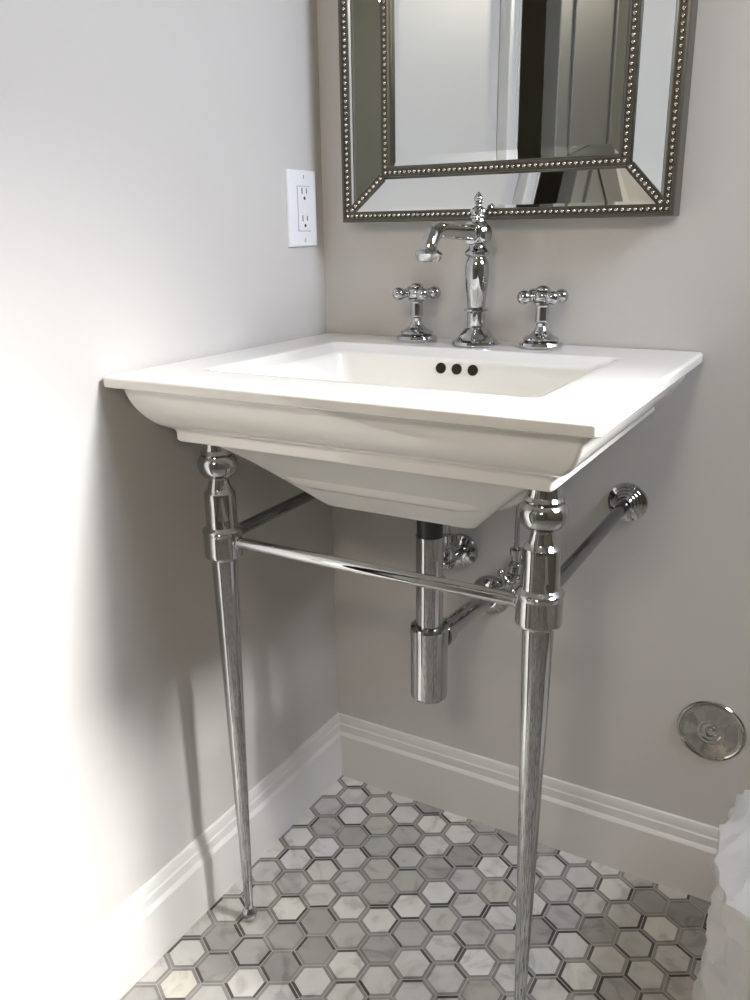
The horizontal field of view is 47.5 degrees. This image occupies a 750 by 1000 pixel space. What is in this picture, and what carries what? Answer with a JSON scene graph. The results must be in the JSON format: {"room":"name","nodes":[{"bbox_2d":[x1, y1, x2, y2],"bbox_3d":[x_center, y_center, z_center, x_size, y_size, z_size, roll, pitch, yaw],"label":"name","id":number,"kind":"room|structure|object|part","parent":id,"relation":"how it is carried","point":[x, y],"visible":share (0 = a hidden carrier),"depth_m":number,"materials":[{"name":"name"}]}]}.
{"room":"bathroom","nodes":[
{"label":"bathroom","id":0,"kind":"room"},
{"bbox_2d":[0,0,337,999],"bbox_3d":[-0.748,-0.293,0.383,0.120,2.470,2.450,9,20,29],"label":"wall","id":1,"kind":"structure","parent":0,"point":[147,147],"depth_m":1.11,"materials":[{"name":"grey paint"}]},
{"bbox_2d":[0,953,8,999],"bbox_3d":[-0.483,-0.251,0.722,0.027,2.140,0.088,9,20,29],"label":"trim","id":2,"kind":"structure","parent":1,"relation":"attached to","point":[3,988],"depth_m":1.01,"materials":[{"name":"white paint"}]},
{"bbox_2d":[15,713,341,999],"bbox_3d":[-0.260,0.590,1.385,0.014,0.132,0.780,9,20,29],"label":"baseboard","id":3,"kind":"structure","parent":1,"relation":"attached to","point":[115,955],"depth_m":1.32,"materials":[{"name":"white paint"}]},
{"bbox_2d":[285,169,316,246],"bbox_3d":[-0.114,-0.462,1.351,0.009,0.115,0.076,9,20,29],"label":"wall outlet","id":4,"kind":"object","parent":1,"relation":"attached to","point":[300,184],"visible":1,"depth_m":1.34,"materials":[{"name":"white plastic"}]},
{"bbox_2d":[297,186,310,230],"bbox_3d":[-0.112,-0.461,1.350,0.002,0.066,0.033,9,20,29],"label":"receptacle","id":5,"kind":"object","parent":4,"relation":"attached to","point":[303,192],"depth_m":1.35,"materials":[{"name":"white plastic"}]},
{"bbox_2d":[120,775,710,999],"bbox_3d":[-0.463,0.909,0.600,3.000,0.001,2.450,9,20,29],"label":"floor","id":6,"kind":"structure","parent":0,"point":[372,893],"depth_m":1.34,"materials":[{"name":"grey tile"}]},
{"bbox_2d":[197,444,647,999],"bbox_3d":[0.082,0.271,1.288,0.510,0.789,0.431,9,20,29],"label":"stand","id":7,"kind":"object","parent":6,"relation":"on","point":[538,601],"visible":0.89,"depth_m":1.06,"materials":[{"name":"silver metal"}]},
{"bbox_3d":[-0.203,0.372,1.264,0.040,0.619,0.040,9,20,29],"label":"leg","id":8,"kind":"part","parent":7,"relation":"part of","materials":[{"name":"silver metal"}]},
{"bbox_3d":[-0.107,-0.006,1.334,0.018,0.021,0.370,9,20,28],"label":"rail","id":9,"kind":"part","parent":7,"relation":"part of","materials":[{"name":"silver metal"}]},
{"bbox_3d":[-0.012,0.085,1.056,0.406,0.020,0.020,9,20,29],"label":"rail","id":10,"kind":"part","parent":7,"relation":"part of","materials":[{"name":"silver metal"}]},
{"bbox_2d":[103,283,702,528],"bbox_3d":[0.059,-0.129,1.121,0.615,0.276,0.511,9,20,29],"label":"sink","id":11,"kind":"object","parent":7,"relation":"on","point":[438,431],"depth_m":1.00,"materials":[{"name":"white ceramic"}]},
{"bbox_3d":[0.065,-0.297,1.329,0.026,0.036,0.026,9,20,29],"label":"stem","id":12,"kind":"part","parent":11,"relation":"part of","materials":[{"name":"silver metal"}]},
{"bbox_3d":[0.065,-0.294,1.330,0.064,0.088,0.064,9,20,29],"label":"tap handle","id":13,"kind":"part","parent":11,"relation":"part of","materials":[{"name":"silver metal"}]},
{"bbox_2d":[415,192,498,347],"bbox_3d":[0.114,-0.317,1.186,0.069,0.216,0.212,9,20,29],"label":"faucet","id":14,"kind":"object","parent":11,"relation":"on","point":[477,233],"visible":1,"depth_m":1.23,"materials":[{"name":"silver metal"}]},
{"bbox_2d":[415,247,442,261],"bbox_3d":[0.070,-0.319,1.106,0.036,0.019,0.036,9,20,29],"label":"outlet","id":15,"kind":"object","parent":14,"relation":"attached to","point":[425,254],"depth_m":1.09,"materials":[{"name":"silver metal"}]},
{"bbox_3d":[0.102,-0.357,1.153,0.030,0.038,0.150,9,20,29],"label":"spout","id":16,"kind":"part","parent":14,"relation":"part of","materials":[{"name":"silver metal"}]},
{"bbox_2d":[410,520,508,703],"bbox_3d":[0.134,0.121,1.323,0.076,0.324,0.240,9,20,29],"label":"trap","id":17,"kind":"object","parent":11,"relation":"attached to","point":[431,634],"visible":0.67,"depth_m":1.25,"materials":[{"name":"silver metal"}]},
{"bbox_2d":[410,620,448,703],"bbox_3d":[0.082,0.242,1.283,0.057,0.120,0.057,9,20,29],"label":"bottle","id":18,"kind":"object","parent":17,"relation":"on","point":[429,639],"depth_m":1.26,"materials":[{"name":"silver metal"}]},
{"bbox_3d":[0.241,-0.268,1.229,0.026,0.036,0.026,9,20,29],"label":"stem","id":19,"kind":"part","parent":11,"relation":"part of","materials":[{"name":"silver metal"}]},
{"bbox_3d":[0.241,-0.265,1.230,0.064,0.088,0.064,9,20,29],"label":"tap handle","id":20,"kind":"part","parent":11,"relation":"part of","materials":[{"name":"silver metal"}]},
{"bbox_3d":[0.187,0.434,1.049,0.040,0.619,0.040,9,20,29],"label":"leg","id":21,"kind":"part","parent":7,"relation":"part of","materials":[{"name":"silver metal"}]},
{"bbox_3d":[0.284,0.057,1.120,0.018,0.021,0.370,9,20,28],"label":"rail","id":22,"kind":"part","parent":7,"relation":"part of","materials":[{"name":"silver metal"}]},
{"bbox_2d":[692,790,749,999],"bbox_3d":[0.628,0.588,1.074,0.408,0.296,0.338,9,20,29],"label":"plastic bag","id":23,"kind":"object","parent":6,"relation":"on","point":[724,972],"visible":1,"depth_m":1.05,"materials":[{"name":"white plastic"}]},
{"bbox_2d":[317,0,749,827],"bbox_3d":[0.224,-0.582,1.260,3.150,2.470,0.120,9,20,29],"label":"wall","id":24,"kind":"structure","parent":0,"point":[656,620],"depth_m":1.31,"materials":[{"name":"grey paint"}]},
{"bbox_2d":[443,525,477,577],"bbox_3d":[0.122,-0.013,1.372,0.059,0.292,0.098,9,20,29],"label":"shutoff valve","id":25,"kind":"object","parent":24,"relation":"attached to","point":[459,549],"visible":0.56,"depth_m":1.43,"materials":[{"name":"silver metal"}]},
{"bbox_3d":[0.102,0.109,1.372,0.048,0.048,0.012,9,20,29],"label":"valve handle","id":26,"kind":"part","parent":25,"relation":"part of","materials":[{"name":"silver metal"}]},
{"bbox_2d":[494,502,521,591],"bbox_3d":[0.225,0.006,1.317,0.059,0.292,0.098,9,20,29],"label":"shutoff valve","id":27,"kind":"object","parent":24,"relation":"attached to","point":[513,577],"visible":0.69,"depth_m":1.32,"materials":[{"name":"silver metal"}]},
{"bbox_3d":[0.205,0.129,1.316,0.044,0.044,0.012,9,20,29],"label":"valve handle","id":28,"kind":"part","parent":27,"relation":"part of","materials":[{"name":"silver metal"}]},
{"bbox_2d":[338,0,697,222],"bbox_3d":[0.172,-0.772,1.133,0.508,0.760,0.039,9,20,29],"label":"wall mirror","id":29,"kind":"object","parent":24,"relation":"attached to","point":[542,109],"visible":1,"depth_m":1.19,"materials":[{"name":"silver metal"}]},
{"bbox_3d":[-0.016,-0.800,1.230,0.052,0.729,0.004,4,18,14],"label":"border glass","id":30,"kind":"part","parent":29,"relation":"part of","materials":[{"name":"white mirror"}]},
{"bbox_3d":[0.174,-0.447,1.230,0.478,0.051,0.017,9,20,29],"label":"border glass","id":31,"kind":"part","parent":29,"relation":"part of","materials":[{"name":"white mirror"}]},
{"bbox_3d":[0.174,-0.773,1.136,0.354,0.606,0.004,9,20,29],"label":"glass","id":32,"kind":"part","parent":29,"relation":"part of","materials":[{"name":"white mirror"}]},
{"bbox_3d":[0.174,-0.773,1.135,0.378,0.628,0.018,9,20,29],"label":"frame","id":33,"kind":"part","parent":29,"relation":"part of","materials":[{"name":"silver metal"}]},
{"bbox_3d":[0.355,-0.742,1.026,0.004,0.729,0.052,-17,24,-42],"label":"border glass","id":34,"kind":"part","parent":29,"relation":"part of","materials":[{"name":"white mirror"}]},
{"bbox_2d":[338,713,718,901],"bbox_3d":[0.683,0.607,1.288,1.750,0.132,0.014,9,20,29],"label":"baseboard","id":35,"kind":"structure","parent":24,"relation":"attached to","point":[666,849],"depth_m":1.49,"materials":[{"name":"white paint"}]},
{"bbox_2d":[677,701,745,760],"bbox_3d":[0.517,0.357,1.311,0.101,0.101,0.007,9,20,29],"label":"cover","id":36,"kind":"object","parent":24,"relation":"attached to","point":[710,730],"visible":1,"depth_m":1.31,"materials":[{"name":"silver metal"}]}
]}

